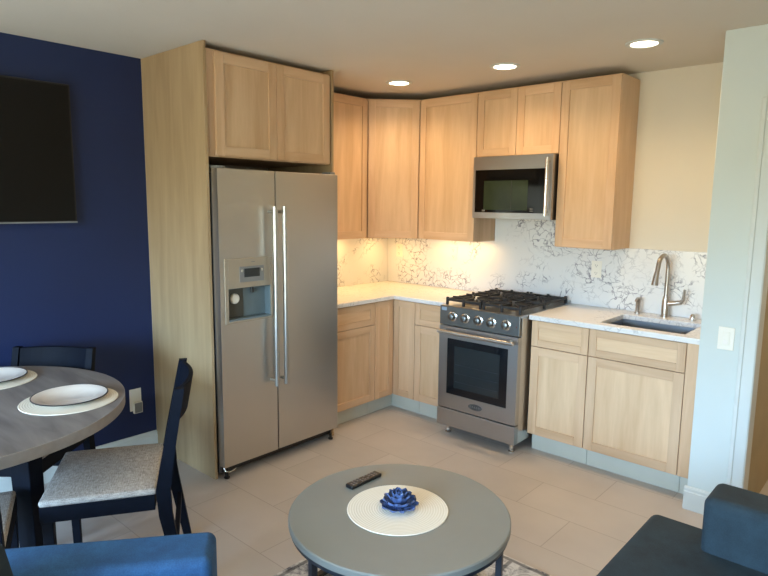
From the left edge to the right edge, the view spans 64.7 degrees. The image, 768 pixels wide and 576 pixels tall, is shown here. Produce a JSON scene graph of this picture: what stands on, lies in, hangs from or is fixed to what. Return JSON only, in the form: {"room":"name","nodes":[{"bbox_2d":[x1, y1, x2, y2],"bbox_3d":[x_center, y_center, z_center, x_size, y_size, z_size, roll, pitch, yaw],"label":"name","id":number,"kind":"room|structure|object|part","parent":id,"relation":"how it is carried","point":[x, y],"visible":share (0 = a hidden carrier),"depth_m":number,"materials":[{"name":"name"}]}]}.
{"room":"open-plan kitchen living room","nodes":[
{"label":"open-plan kitchen living room","id":0,"kind":"room"},
{"bbox_2d":[0,32,267,451],"bbox_3d":[-1.478,-0.180,3.950,0.150,2.465,8.750,8,11,41],"label":"wall","id":1,"kind":"structure","parent":0,"point":[85,283],"depth_m":3.55,"materials":[{"name":"paint"}]},
{"bbox_2d":[0,75,77,223],"bbox_3d":[-2.175,-0.684,2.930,0.062,0.752,1.270,8,11,41],"label":"television","id":2,"kind":"object","parent":1,"relation":"attached to","point":[37,178],"visible":1,"depth_m":3.23,"materials":[{"name":"black plastic"}]},
{"bbox_2d":[0,430,157,492],"bbox_3d":[-2.874,1.192,2.468,0.014,0.128,4.134,8,11,41],"label":"baseboard","id":3,"kind":"structure","parent":1,"relation":"attached to","point":[151,437],"depth_m":3.79,"materials":[{"name":"white paint"}]},
{"bbox_2d":[129,388,140,411],"bbox_3d":[-1.578,0.709,3.854,0.007,0.142,0.076,8,11,41],"label":"wall outlet","id":4,"kind":"object","parent":1,"relation":"attached to","point":[134,394],"visible":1,"depth_m":3.84,"materials":[{"name":"white plastic"}]},
{"bbox_2d":[133,401,142,413],"bbox_3d":[-1.564,0.757,3.854,0.024,0.073,0.058,8,11,41],"label":"adapter","id":5,"kind":"object","parent":4,"relation":"attached to","point":[137,406],"visible":1,"depth_m":3.84,"materials":[{"name":"white plastic"}]},
{"bbox_2d":[135,402,141,412],"bbox_3d":[-1.555,0.759,3.847,0.001,0.063,0.048,8,11,41],"label":"grille","id":6,"kind":"object","parent":5,"relation":"attached to","point":[138,405],"depth_m":3.84,"materials":[{"name":"grey plastic"}]},
{"bbox_2d":[205,48,329,167],"bbox_3d":[-0.901,-1.082,3.834,0.677,0.572,0.912,8,11,41],"label":"upper cabinet","id":7,"kind":"object","parent":1,"relation":"attached to","point":[261,113],"visible":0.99,"depth_m":3.58,"materials":[{"name":"brown wood"}]},
{"bbox_3d":[-0.787,-1.027,3.474,0.020,0.554,0.415,8,11,41],"label":"door","id":8,"kind":"part","parent":7,"relation":"part of","materials":[{"name":"brown wood"}]},
{"bbox_3d":[-0.789,-1.028,3.476,0.011,0.446,0.307,8,11,41],"label":"panel","id":9,"kind":"part","parent":7,"relation":"part of","materials":[{"name":"brown wood"}]},
{"bbox_3d":[-0.503,-1.068,3.787,0.020,0.554,0.428,8,11,41],"label":"door","id":10,"kind":"part","parent":7,"relation":"part of","materials":[{"name":"brown wood"}]},
{"bbox_3d":[-0.505,-1.069,3.789,0.011,0.446,0.320,8,11,41],"label":"panel","id":11,"kind":"part","parent":7,"relation":"part of","materials":[{"name":"brown wood"}]},
{"bbox_2d":[334,92,367,239],"bbox_3d":[-0.483,-0.913,4.606,0.309,1.080,0.710,8,11,41],"label":"upper cabinet","id":12,"kind":"object","parent":1,"relation":"attached to","point":[350,112],"visible":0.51,"depth_m":4.64,"materials":[{"name":"brown wood"}]},
{"bbox_2d":[337,238,387,286],"bbox_3d":[-0.398,-0.214,5.027,0.019,0.416,1.310,8,11,41],"label":"backsplash","id":13,"kind":"structure","parent":1,"relation":"attached to","point":[360,260],"depth_m":5.24,"materials":[{"name":"stone"}]},
{"bbox_2d":[0,0,767,99],"bbox_3d":[0.356,-1.213,2.149,5.050,0.120,8.750,8,11,41],"label":"ceiling","id":14,"kind":"structure","parent":0,"point":[445,48],"depth_m":3.05,"materials":[{"name":"paint"}]},
{"bbox_2d":[386,80,411,85],"bbox_3d":[0.107,-1.452,4.302,0.190,0.008,0.190,8,11,41],"label":"recessed light","id":15,"kind":"object","parent":14,"relation":"in","point":[391,82],"visible":1,"depth_m":4.28,"materials":[{"name":"white paint"}]},
{"bbox_2d":[489,63,520,69],"bbox_3d":[0.748,-1.368,3.753,0.190,0.008,0.190,8,11,41],"label":"recessed light","id":16,"kind":"object","parent":14,"relation":"in","point":[498,66],"visible":1,"depth_m":3.75,"materials":[{"name":"white paint"}]},
{"bbox_2d":[625,38,663,48],"bbox_3d":[1.366,-1.282,3.188,0.190,0.008,0.190,8,11,41],"label":"recessed light","id":17,"kind":"object","parent":14,"relation":"in","point":[647,42],"visible":1,"depth_m":3.18,"materials":[{"name":"white paint"}]},
{"bbox_2d":[19,405,767,575],"bbox_3d":[0.328,1.347,2.508,5.050,0.120,8.750,8,11,41],"label":"floor","id":18,"kind":"structure","parent":0,"point":[569,517],"depth_m":3.39,"materials":[{"name":"tile"}]},
{"bbox_2d":[0,491,18,548],"bbox_3d":[-1.534,0.897,2.059,0.450,0.854,0.617,-3,9,-27],"label":"dining chair","id":19,"kind":"object","parent":18,"relation":"on","point":[9,538],"visible":0.79,"depth_m":2.27,"materials":[{"name":"grey fabric"}]},
{"bbox_3d":[-1.258,0.912,1.974,0.034,0.854,0.155,-3,9,-27],"label":"post","id":20,"kind":"part","parent":19,"relation":"part of","materials":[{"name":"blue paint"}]},
{"bbox_3d":[-1.575,0.899,2.142,0.450,0.064,0.424,-3,9,-27],"label":"seat frame","id":21,"kind":"part","parent":19,"relation":"part of","materials":[{"name":"blue paint"}]},
{"bbox_3d":[-1.480,1.056,2.426,0.042,0.439,0.043,-3,9,-27],"label":"leg","id":22,"kind":"part","parent":19,"relation":"part of","materials":[{"name":"blue paint"}]},
{"bbox_2d":[0,346,95,476],"bbox_3d":[-1.762,0.767,3.023,0.430,0.839,0.624,1,8,1],"label":"dining chair","id":23,"kind":"object","parent":18,"relation":"on","point":[57,356],"visible":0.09,"depth_m":3.23,"materials":[{"name":"blue paint"}]},
{"bbox_3d":[-1.955,0.734,3.240,0.034,0.839,0.132,1,8,1],"label":"post","id":24,"kind":"part","parent":23,"relation":"part of","materials":[{"name":"blue paint"}]},
{"bbox_3d":[-1.764,0.784,2.944,0.430,0.064,0.454,1,8,1],"label":"seat frame","id":25,"kind":"part","parent":23,"relation":"part of","materials":[{"name":"blue paint"}]},
{"bbox_3d":[-1.753,0.391,3.238,0.358,0.146,0.094,1,8,1],"label":"rail","id":26,"kind":"part","parent":23,"relation":"part of","materials":[{"name":"blue paint"}]},
{"bbox_3d":[-1.561,0.740,3.234,0.034,0.839,0.132,1,8,1],"label":"post","id":27,"kind":"part","parent":23,"relation":"part of","materials":[{"name":"blue paint"}]},
{"bbox_2d":[0,366,124,547],"bbox_3d":[-1.824,0.877,2.560,1.380,0.750,1.380,8,11,41],"label":"dining table","id":28,"kind":"object","parent":18,"relation":"on","point":[25,438],"visible":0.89,"depth_m":2.47,"materials":[{"name":"grey wood"}]},
{"bbox_2d":[0,370,36,389],"bbox_3d":[-1.894,0.444,2.921,0.394,0.004,0.394,8,11,41],"label":"placemat","id":29,"kind":"object","parent":28,"relation":"on","point":[31,375],"visible":0.65,"depth_m":2.90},
{"bbox_2d":[0,367,27,382],"bbox_3d":[-1.893,0.431,2.923,0.306,0.020,0.306,8,11,41],"label":"dinner plate","id":30,"kind":"object","parent":29,"relation":"on","point":[6,373],"visible":1,"depth_m":2.99,"materials":[{"name":"white ceramic"}]},
{"bbox_3d":[-1.473,0.933,2.525,0.093,0.655,0.088,2,8,7],"label":"leg","id":31,"kind":"part","parent":28,"relation":"part of","materials":[{"name":"blue paint"}]},
{"bbox_2d":[18,388,117,415],"bbox_3d":[-1.371,0.489,2.646,0.390,0.004,0.390,8,11,41],"label":"placemat","id":32,"kind":"object","parent":28,"relation":"on","point":[25,406],"visible":0.6,"depth_m":2.54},
{"bbox_2d":[29,384,107,406],"bbox_3d":[-1.374,0.474,2.655,0.306,0.020,0.306,8,11,41],"label":"dinner plate","id":33,"kind":"object","parent":32,"relation":"on","point":[66,395],"visible":1,"depth_m":2.67,"materials":[{"name":"white ceramic"}]},
{"bbox_2d":[38,358,192,545],"bbox_3d":[-1.112,0.808,2.625,0.575,0.881,0.500,-2,8,-16],"label":"dining chair","id":34,"kind":"object","parent":18,"relation":"on","point":[91,483],"visible":0.98,"depth_m":2.45,"materials":[{"name":"blue paint"}]},
{"bbox_3d":[-1.298,1.062,2.365,0.043,0.447,0.042,-2,8,-16],"label":"leg","id":35,"kind":"part","parent":34,"relation":"part of","materials":[{"name":"blue paint"}]},
{"bbox_3d":[-1.427,1.000,2.798,0.043,0.447,0.042,-2,8,-16],"label":"leg","id":36,"kind":"part","parent":34,"relation":"part of","materials":[{"name":"blue paint"}]},
{"bbox_3d":[-1.185,0.830,2.606,0.414,0.064,0.500,-2,8,-16],"label":"seat frame","id":37,"kind":"part","parent":34,"relation":"part of","materials":[{"name":"blue paint"}]},
{"bbox_3d":[-1.183,0.788,2.601,0.426,0.052,0.498,-2,8,-16],"label":"seat","id":38,"kind":"part","parent":34,"relation":"part of","materials":[{"name":"grey fabric"}]},
{"bbox_3d":[-0.859,0.834,2.460,0.122,0.881,0.034,-2,8,-16],"label":"post","id":39,"kind":"part","parent":34,"relation":"part of","materials":[{"name":"blue paint"}]},
{"bbox_3d":[-0.990,0.771,2.900,0.122,0.881,0.034,-2,8,-16],"label":"post","id":40,"kind":"part","parent":34,"relation":"part of","materials":[{"name":"blue paint"}]},
{"bbox_3d":[-0.874,0.441,2.644,0.086,0.146,0.428,-2,8,-16],"label":"rail","id":41,"kind":"part","parent":34,"relation":"part of","materials":[{"name":"blue paint"}]},
{"bbox_2d":[141,40,217,479],"bbox_3d":[-1.222,-0.130,3.616,0.680,2.463,0.018,8,11,41],"label":"panel","id":42,"kind":"object","parent":18,"relation":"on","point":[174,86],"visible":0.8,"depth_m":3.56,"materials":[{"name":"brown wood"}]},
{"bbox_2d":[209,165,336,478],"bbox_3d":[-0.851,0.156,3.950,0.789,1.812,0.902,8,11,41],"label":"refrigerator","id":43,"kind":"object","parent":18,"relation":"on","point":[274,233],"visible":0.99,"depth_m":3.65,"materials":[{"name":"metal"}]},
{"bbox_3d":[-0.869,0.086,3.507,0.006,0.173,0.126,8,11,41],"label":"lever plate","id":44,"kind":"part","parent":43,"relation":"part of","materials":[{"name":"grey plastic"}]},
{"bbox_3d":[-0.805,0.177,3.563,0.055,1.715,0.388,8,11,41],"label":"freezer door","id":45,"kind":"part","parent":43,"relation":"part of","materials":[{"name":"metal"}]},
{"bbox_3d":[-0.780,0.009,3.519,0.006,0.371,0.329,8,11,41],"label":"dispenser frame","id":46,"kind":"part","parent":43,"relation":"part of","materials":[{"name":"plastic"}]},
{"bbox_3d":[-0.765,-0.083,3.514,0.004,0.090,0.167,8,11,41],"label":"control panel","id":47,"kind":"part","parent":43,"relation":"part of","materials":[{"name":"grey plastic"}]},
{"bbox_3d":[-0.655,0.057,3.616,0.075,1.077,0.032,8,11,41],"label":"handle","id":48,"kind":"part","parent":43,"relation":"part of","materials":[{"name":"metal"}]},
{"bbox_3d":[-0.607,0.050,3.668,0.075,1.077,0.032,8,11,41],"label":"handle","id":49,"kind":"part","parent":43,"relation":"part of","materials":[{"name":"metal"}]},
{"bbox_3d":[-0.500,0.134,3.898,0.055,1.715,0.506,8,11,41],"label":"door","id":50,"kind":"part","parent":43,"relation":"part of","materials":[{"name":"metal"}]},
{"bbox_2d":[268,70,333,435],"bbox_3d":[-0.597,-0.218,4.304,0.680,2.460,0.018,8,11,41],"label":"panel","id":51,"kind":"object","parent":18,"relation":"on","point":[319,169],"visible":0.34,"depth_m":3.99,"materials":[{"name":"brown wood"}]},
{"bbox_2d":[337,303,374,424],"bbox_3d":[-0.460,0.533,4.615,0.624,0.888,0.475,8,11,41],"label":"base cabinet","id":52,"kind":"object","parent":18,"relation":"on","point":[355,324],"visible":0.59,"depth_m":4.44,"materials":[{"name":"brown wood"}]},
{"bbox_3d":[-0.238,0.587,4.421,0.011,0.476,0.365,8,11,41],"label":"panel","id":53,"kind":"part","parent":52,"relation":"part of","materials":[{"name":"brown wood"}]},
{"bbox_3d":[-0.234,0.212,4.368,0.011,0.078,0.385,8,11,41],"label":"panel","id":54,"kind":"part","parent":52,"relation":"part of","materials":[{"name":"brown wood"}]},
{"bbox_3d":[-0.232,0.212,4.366,0.020,0.166,0.473,8,11,41],"label":"drawer","id":55,"kind":"part","parent":52,"relation":"part of","materials":[{"name":"brown wood"}]},
{"bbox_2d":[367,299,418,413],"bbox_3d":[0.057,0.481,5.028,0.834,0.888,0.831,8,11,41],"label":"base cabinet","id":56,"kind":"object","parent":18,"relation":"on","point":[394,324],"visible":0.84,"depth_m":4.67,"materials":[{"name":"brown wood"}]},
{"bbox_3d":[-0.005,0.470,4.660,0.020,0.754,0.204,8,11,41],"label":"door","id":57,"kind":"part","parent":56,"relation":"part of","materials":[{"name":"brown wood"}]},
{"bbox_3d":[-0.007,0.470,4.662,0.011,0.656,0.106,8,11,41],"label":"panel","id":58,"kind":"part","parent":56,"relation":"part of","materials":[{"name":"brown wood"}]},
{"bbox_3d":[0.159,0.471,4.670,0.109,0.656,0.011,8,11,41],"label":"panel","id":59,"kind":"part","parent":56,"relation":"part of","materials":[{"name":"brown wood"}]},
{"bbox_3d":[0.157,0.471,4.667,0.207,0.754,0.020,8,11,41],"label":"door","id":60,"kind":"part","parent":56,"relation":"part of","materials":[{"name":"brown wood"}]},
{"bbox_2d":[337,281,478,308],"bbox_3d":[0.016,0.066,4.673,1.161,0.030,1.288,8,11,41],"label":"countertop","id":61,"kind":"structure","parent":56,"relation":"on","point":[359,294],"depth_m":4.74,"materials":[{"name":"stone"}]},
{"bbox_2d":[274,554,550,575],"bbox_3d":[-0.206,1.396,1.655,1.745,0.008,2.770,8,11,41],"label":"area rug","id":62,"kind":"object","parent":18,"relation":"on","point":[511,567],"visible":0.18,"depth_m":2.69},
{"bbox_2d":[0,532,216,575],"bbox_3d":[-0.854,1.032,1.456,0.820,0.753,0.800,-1,8,-10],"label":"armchair","id":63,"kind":"object","parent":62,"relation":"on","point":[193,554],"visible":1,"depth_m":1.73,"materials":[{"name":"blue fabric"}]},
{"bbox_2d":[0,543,13,575],"bbox_3d":[-0.990,0.821,1.401,0.140,0.320,0.420,-13,10,-8],"label":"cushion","id":64,"kind":"object","parent":63,"relation":"on","point":[5,569],"depth_m":1.55,"materials":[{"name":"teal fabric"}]},
{"bbox_2d":[288,464,510,575],"bbox_3d":[0.056,1.072,2.362,0.843,0.440,0.843,8,11,41],"label":"coffee table","id":65,"kind":"object","parent":62,"relation":"on","point":[475,534],"visible":0.9,"depth_m":2.17,"materials":[{"name":"grey wood"}]},
{"bbox_3d":[-0.247,1.127,2.104,0.022,0.396,0.022,-6,11,-41],"label":"leg","id":66,"kind":"part","parent":65,"relation":"part of","materials":[{"name":"metal"}]},
{"bbox_2d":[346,471,380,489],"bbox_3d":[-0.085,0.810,2.564,0.042,0.018,0.176,8,11,42],"label":"remote control","id":67,"kind":"object","parent":65,"relation":"on","point":[360,481],"visible":1,"depth_m":2.55,"materials":[{"name":"black plastic"}]},
{"bbox_2d":[347,485,447,535],"bbox_3d":[0.053,0.850,2.339,0.390,0.004,0.390,8,11,41],"label":"placemat","id":68,"kind":"object","parent":65,"relation":"on","point":[365,509],"visible":0.72,"depth_m":2.29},
{"bbox_2d":[380,487,418,513],"bbox_3d":[0.059,0.812,2.334,0.152,0.071,0.145,8,11,41],"label":"lotus","id":69,"kind":"object","parent":68,"relation":"on","point":[399,500],"visible":1,"depth_m":2.31,"materials":[{"name":"ceramic"}]},
{"bbox_3d":[0.407,1.125,2.173,0.022,0.396,0.022,5,9,29],"label":"leg","id":70,"kind":"part","parent":65,"relation":"part of","materials":[{"name":"metal"}]},
{"bbox_2d":[596,483,767,575],"bbox_3d":[0.540,1.088,1.095,0.977,0.771,2.602,8,11,41],"label":"sofa","id":71,"kind":"object","parent":62,"relation":"on","point":[732,540],"visible":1,"depth_m":2.02,"materials":[{"name":"teal fabric"}]},
{"bbox_2d":[596,515,767,575],"bbox_3d":[0.899,1.037,1.664,0.747,0.161,1.272,8,11,41],"label":"seat cushion","id":72,"kind":"object","parent":71,"relation":"on","point":[663,546],"depth_m":2.04,"materials":[{"name":"teal fabric"}]},
{"bbox_3d":[1.423,0.907,1.903,0.752,0.342,0.186,8,11,41],"label":"arm","id":73,"kind":"part","parent":71,"relation":"part of","materials":[{"name":"teal fabric"}]},
{"bbox_2d":[414,303,440,418],"bbox_3d":[0.557,0.530,4.721,0.322,0.888,0.624,8,11,41],"label":"base cabinet","id":74,"kind":"object","parent":18,"relation":"on","point":[427,316],"visible":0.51,"depth_m":4.52,"materials":[{"name":"brown wood"}]},
{"bbox_3d":[0.355,0.582,4.501,0.320,0.584,0.020,8,11,41],"label":"door","id":75,"kind":"part","parent":74,"relation":"part of","materials":[{"name":"brown wood"}]},
{"bbox_3d":[0.359,0.207,4.449,0.320,0.166,0.020,8,11,41],"label":"drawer","id":76,"kind":"part","parent":74,"relation":"part of","materials":[{"name":"brown wood"}]},
{"bbox_3d":[0.357,0.582,4.504,0.212,0.476,0.011,8,11,41],"label":"panel","id":77,"kind":"part","parent":74,"relation":"part of","materials":[{"name":"brown wood"}]},
{"bbox_3d":[0.361,0.207,4.452,0.232,0.078,0.011,8,11,41],"label":"panel","id":78,"kind":"part","parent":74,"relation":"part of","materials":[{"name":"brown wood"}]},
{"bbox_2d":[437,288,570,452],"bbox_3d":[0.839,0.546,4.316,0.622,0.976,0.802,8,11,41],"label":"gas range","id":79,"kind":"object","parent":18,"relation":"on","point":[485,345],"visible":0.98,"depth_m":4.04,"materials":[{"name":"metal"}]},
{"bbox_3d":[0.459,0.991,4.344,0.040,0.078,0.039,8,11,41],"label":"leg","id":80,"kind":"part","parent":79,"relation":"part of","materials":[{"name":"metal"}]},
{"bbox_3d":[0.546,0.205,4.082,0.068,0.068,0.009,8,11,41],"label":"knob","id":81,"kind":"part","parent":79,"relation":"part of","materials":[{"name":"metal"}]},
{"bbox_3d":[0.603,0.321,4.002,0.586,0.026,0.066,8,11,41],"label":"handle","id":82,"kind":"part","parent":79,"relation":"part of","materials":[{"name":"metal"}]},
{"bbox_3d":[0.623,0.925,4.131,0.620,0.122,0.051,8,11,41],"label":"drawer","id":83,"kind":"part","parent":79,"relation":"part of","materials":[{"name":"metal"}]},
{"bbox_3d":[0.625,0.215,4.012,0.068,0.068,0.009,8,11,41],"label":"knob","id":84,"kind":"part","parent":79,"relation":"part of","materials":[{"name":"metal"}]},
{"bbox_3d":[0.629,0.571,4.084,0.618,0.580,0.044,8,11,41],"label":"oven door","id":85,"kind":"part","parent":79,"relation":"part of","materials":[{"name":"metal"}]},
{"bbox_3d":[0.634,0.212,4.035,0.622,0.132,0.039,8,11,41],"label":"control panel","id":86,"kind":"part","parent":79,"relation":"part of","materials":[{"name":"metal"}]},
{"bbox_3d":[0.699,0.226,3.945,0.068,0.068,0.009,8,11,41],"label":"knob","id":87,"kind":"part","parent":79,"relation":"part of","materials":[{"name":"metal"}]},
{"bbox_2d":[442,298,570,318],"bbox_3d":[0.871,0.120,4.286,0.622,0.016,0.722,8,11,41],"label":"cooktop","id":88,"kind":"object","parent":79,"relation":"in","point":[489,312],"depth_m":4.06,"materials":[{"name":"metal"}]},
{"bbox_3d":[0.780,0.237,3.873,0.068,0.068,0.009,8,11,41],"label":"knob","id":89,"kind":"part","parent":79,"relation":"part of","materials":[{"name":"metal"}]},
{"bbox_3d":[0.840,1.042,4.005,0.040,0.078,0.039,8,11,41],"label":"leg","id":90,"kind":"part","parent":79,"relation":"part of","materials":[{"name":"metal"}]},
{"bbox_3d":[1.100,0.068,4.535,0.614,0.022,0.036,8,11,41],"label":"trim","id":91,"kind":"part","parent":79,"relation":"part of","materials":[{"name":"metal"}]},
{"bbox_2d":[527,320,589,463],"bbox_3d":[1.296,0.630,4.062,0.378,0.888,0.624,8,11,41],"label":"base cabinet","id":92,"kind":"object","parent":18,"relation":"on","point":[559,352],"visible":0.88,"depth_m":3.83,"materials":[{"name":"brown wood"}]},
{"bbox_3d":[1.096,0.682,3.846,0.268,0.476,0.011,8,11,41],"label":"panel","id":93,"kind":"part","parent":92,"relation":"part of","materials":[{"name":"brown wood"}]},
{"bbox_3d":[1.094,0.682,3.843,0.376,0.584,0.020,8,11,41],"label":"door","id":94,"kind":"part","parent":92,"relation":"part of","materials":[{"name":"brown wood"}]},
{"bbox_3d":[1.100,0.307,3.793,0.288,0.078,0.011,8,11,41],"label":"panel","id":95,"kind":"part","parent":92,"relation":"part of","materials":[{"name":"brown wood"}]},
{"bbox_3d":[1.098,0.307,3.791,0.376,0.166,0.020,8,11,41],"label":"drawer","id":96,"kind":"part","parent":92,"relation":"part of","materials":[{"name":"brown wood"}]},
{"bbox_2d":[529,304,700,344],"bbox_3d":[1.516,0.187,3.775,1.019,0.071,0.626,8,11,41],"label":"countertop","id":97,"kind":"structure","parent":92,"relation":"on","point":[585,316],"depth_m":3.77,"materials":[{"name":"stone"}]},
{"bbox_2d":[634,297,640,313],"bbox_3d":[1.650,0.115,3.959,0.040,0.104,0.075,8,11,41],"label":"soap dispenser","id":98,"kind":"object","parent":97,"relation":"on","point":[638,299],"visible":1,"depth_m":3.96,"materials":[{"name":"silver metal"}]},
{"bbox_2d":[609,319,694,333],"bbox_3d":[1.604,0.347,3.659,0.488,0.208,0.391,8,11,41],"label":"sink","id":99,"kind":"object","parent":97,"relation":"in","point":[624,322],"visible":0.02,"depth_m":3.82,"materials":[{"name":"metal"}]},
{"bbox_2d":[651,253,685,316],"bbox_3d":[1.753,-0.014,3.798,0.233,0.406,0.128,-1,8,-10],"label":"faucet","id":100,"kind":"object","parent":97,"relation":"on","point":[666,303],"visible":1,"depth_m":3.82,"materials":[{"name":"silver metal"}]},
{"bbox_3d":[1.837,0.062,3.811,0.108,0.117,0.032,8,11,43],"label":"lever","id":101,"kind":"part","parent":100,"relation":"part of","materials":[{"name":"silver metal"}]},
{"bbox_3d":[1.909,0.179,3.752,0.044,0.040,0.044,8,11,41],"label":"air gap cap","id":102,"kind":"part","parent":97,"relation":"part of","materials":[{"name":"silver metal"}]},
{"bbox_2d":[583,319,687,492],"bbox_3d":[1.641,0.677,3.755,0.546,0.888,0.624,8,11,41],"label":"base cabinet","id":103,"kind":"object","parent":18,"relation":"on","point":[635,384],"visible":0.8,"depth_m":3.52,"materials":[{"name":"brown wood"}]},
{"bbox_3d":[1.441,0.729,3.538,0.436,0.476,0.011,8,11,41],"label":"panel","id":104,"kind":"part","parent":103,"relation":"part of","materials":[{"name":"brown wood"}]},
{"bbox_3d":[1.439,0.729,3.536,0.544,0.584,0.020,8,11,41],"label":"door","id":105,"kind":"part","parent":103,"relation":"part of","materials":[{"name":"brown wood"}]},
{"bbox_3d":[1.445,0.354,3.486,0.456,0.078,0.011,8,11,41],"label":"panel","id":106,"kind":"part","parent":103,"relation":"part of","materials":[{"name":"brown wood"}]},
{"bbox_3d":[1.443,0.354,3.483,0.544,0.166,0.020,8,11,41],"label":"drawer","id":107,"kind":"part","parent":103,"relation":"part of","materials":[{"name":"brown wood"}]},
{"bbox_2d":[677,343,698,493],"bbox_3d":[1.694,0.734,3.349,0.078,0.888,0.083,8,11,41],"label":"filler panel","id":108,"kind":"object","parent":18,"relation":"on","point":[692,349],"visible":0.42,"depth_m":3.32,"materials":[{"name":"brown wood"}]},
{"bbox_2d":[394,62,722,328],"bbox_3d":[1.118,-0.245,4.616,2.812,2.465,0.120,8,11,41],"label":"wall","id":109,"kind":"structure","parent":0,"point":[678,110],"depth_m":3.81,"materials":[{"name":"paint"}]},
{"bbox_2d":[366,99,421,238],"bbox_3d":[0.063,-0.962,4.994,0.597,1.080,0.597,8,11,41],"label":"upper cabinet","id":110,"kind":"object","parent":109,"relation":"attached to","point":[393,125],"visible":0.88,"depth_m":4.78,"materials":[{"name":"brown wood"}]},
{"bbox_3d":[0.074,-0.928,4.785,0.288,0.956,0.011,0,8,-3],"label":"panel","id":111,"kind":"part","parent":110,"relation":"part of","materials":[{"name":"brown wood"}]},
{"bbox_2d":[418,92,494,241],"bbox_3d":[0.578,-0.919,4.727,0.527,1.080,0.309,8,11,41],"label":"upper cabinet","id":112,"kind":"object","parent":109,"relation":"attached to","point":[448,124],"visible":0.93,"depth_m":4.61,"materials":[{"name":"brown wood"}]},
{"bbox_3d":[0.483,-0.901,4.624,0.417,0.956,0.011,8,11,41],"label":"panel","id":113,"kind":"part","parent":112,"relation":"part of","materials":[{"name":"brown wood"}]},
{"bbox_2d":[477,81,563,156],"bbox_3d":[1.018,-1.163,4.295,0.644,0.466,0.309,8,11,41],"label":"upper cabinet","id":114,"kind":"object","parent":109,"relation":"attached to","point":[523,120],"visible":0.8,"depth_m":4.16,"materials":[{"name":"brown wood"}]},
{"bbox_3d":[0.802,-1.162,4.296,0.319,0.450,0.020,8,11,41],"label":"door","id":115,"kind":"part","parent":114,"relation":"part of","materials":[{"name":"brown wood"}]},
{"bbox_3d":[0.804,-1.162,4.299,0.211,0.342,0.011,8,11,41],"label":"panel","id":116,"kind":"part","parent":114,"relation":"part of","materials":[{"name":"brown wood"}]},
{"bbox_2d":[472,153,558,219],"bbox_3d":[0.976,-0.709,4.302,0.616,0.432,0.400,8,11,41],"label":"microwave","id":117,"kind":"object","parent":114,"relation":"attached to","point":[514,186],"visible":0.93,"depth_m":4.16,"materials":[{"name":"silver metal"}]},
{"bbox_3d":[0.871,-0.672,4.210,0.554,0.298,0.018,8,11,41],"label":"door glass","id":118,"kind":"part","parent":117,"relation":"part of","materials":[{"name":"black glass"}]},
{"bbox_3d":[1.069,-0.664,3.985,0.022,0.380,0.048,8,11,41],"label":"handle","id":119,"kind":"part","parent":117,"relation":"part of","materials":[{"name":"metal"}]},
{"bbox_3d":[1.043,-1.129,4.085,0.211,0.342,0.011,8,11,41],"label":"panel","id":120,"kind":"part","parent":114,"relation":"part of","materials":[{"name":"brown wood"}]},
{"bbox_3d":[1.041,-1.129,4.083,0.319,0.450,0.020,8,11,41],"label":"door","id":121,"kind":"part","parent":114,"relation":"part of","materials":[{"name":"brown wood"}]},
{"bbox_2d":[388,219,706,318],"bbox_3d":[1.079,-0.265,4.554,2.790,0.680,0.019,8,11,41],"label":"backsplash","id":122,"kind":"structure","parent":109,"relation":"attached to","point":[523,256],"depth_m":4.44,"materials":[{"name":"stone"}]},
{"bbox_2d":[396,243,402,256],"bbox_3d":[0.136,-0.335,5.383,0.072,0.116,0.008,8,11,41],"label":"wall outlet","id":123,"kind":"object","parent":122,"relation":"attached to","point":[399,247],"visible":1,"depth_m":5.38,"materials":[{"name":"white plastic"}]},
{"bbox_2d":[591,261,601,277],"bbox_3d":[1.469,-0.130,4.198,0.072,0.116,0.008,8,11,41],"label":"wall outlet","id":124,"kind":"object","parent":122,"relation":"attached to","point":[596,268],"visible":1,"depth_m":4.20,"materials":[{"name":"white plastic"}]},
{"bbox_2d":[555,73,639,249],"bbox_3d":[1.399,-0.807,3.996,0.386,1.080,0.309,8,11,41],"label":"upper cabinet","id":125,"kind":"object","parent":109,"relation":"attached to","point":[599,114],"visible":1,"depth_m":3.88,"materials":[{"name":"brown wood"}]},
{"bbox_3d":[1.304,-0.790,3.893,0.276,0.956,0.011,8,11,41],"label":"panel","id":126,"kind":"part","parent":125,"relation":"part of","materials":[{"name":"brown wood"}]},
{"bbox_2d":[687,24,767,492],"bbox_3d":[2.717,-0.156,4.103,0.260,2.465,2.912,8,11,41],"label":"wall","id":127,"kind":"structure","parent":0,"point":[744,85],"depth_m":3.05,"materials":[{"name":"white paint"}]},
{"bbox_2d":[682,485,710,514],"bbox_3d":[1.693,1.137,3.216,0.198,0.128,0.014,8,11,41],"label":"baseboard","id":128,"kind":"structure","parent":127,"relation":"attached to","point":[694,499],"depth_m":3.24,"materials":[{"name":"white paint"}]},
{"bbox_2d":[717,326,734,350],"bbox_3d":[1.730,0.256,3.071,0.074,0.116,0.010,8,11,41],"label":"light switch","id":129,"kind":"object","parent":127,"relation":"attached to","point":[726,335],"visible":1,"depth_m":3.07,"materials":[{"name":"white plastic"}]},
{"bbox_3d":[2.209,-0.985,2.556,0.890,0.405,0.110,8,11,41],"label":"wall door header","id":130,"kind":"structure","parent":0,"visible":0},
{"bbox_2d":[726,97,767,489],"bbox_3d":[2.191,0.203,2.710,1.020,2.130,0.138,8,11,41],"label":"trim","id":131,"kind":"structure","parent":130,"relation":"attached to","point":[756,283],"depth_m":2.99,"materials":[{"name":"white paint"}]}
]}

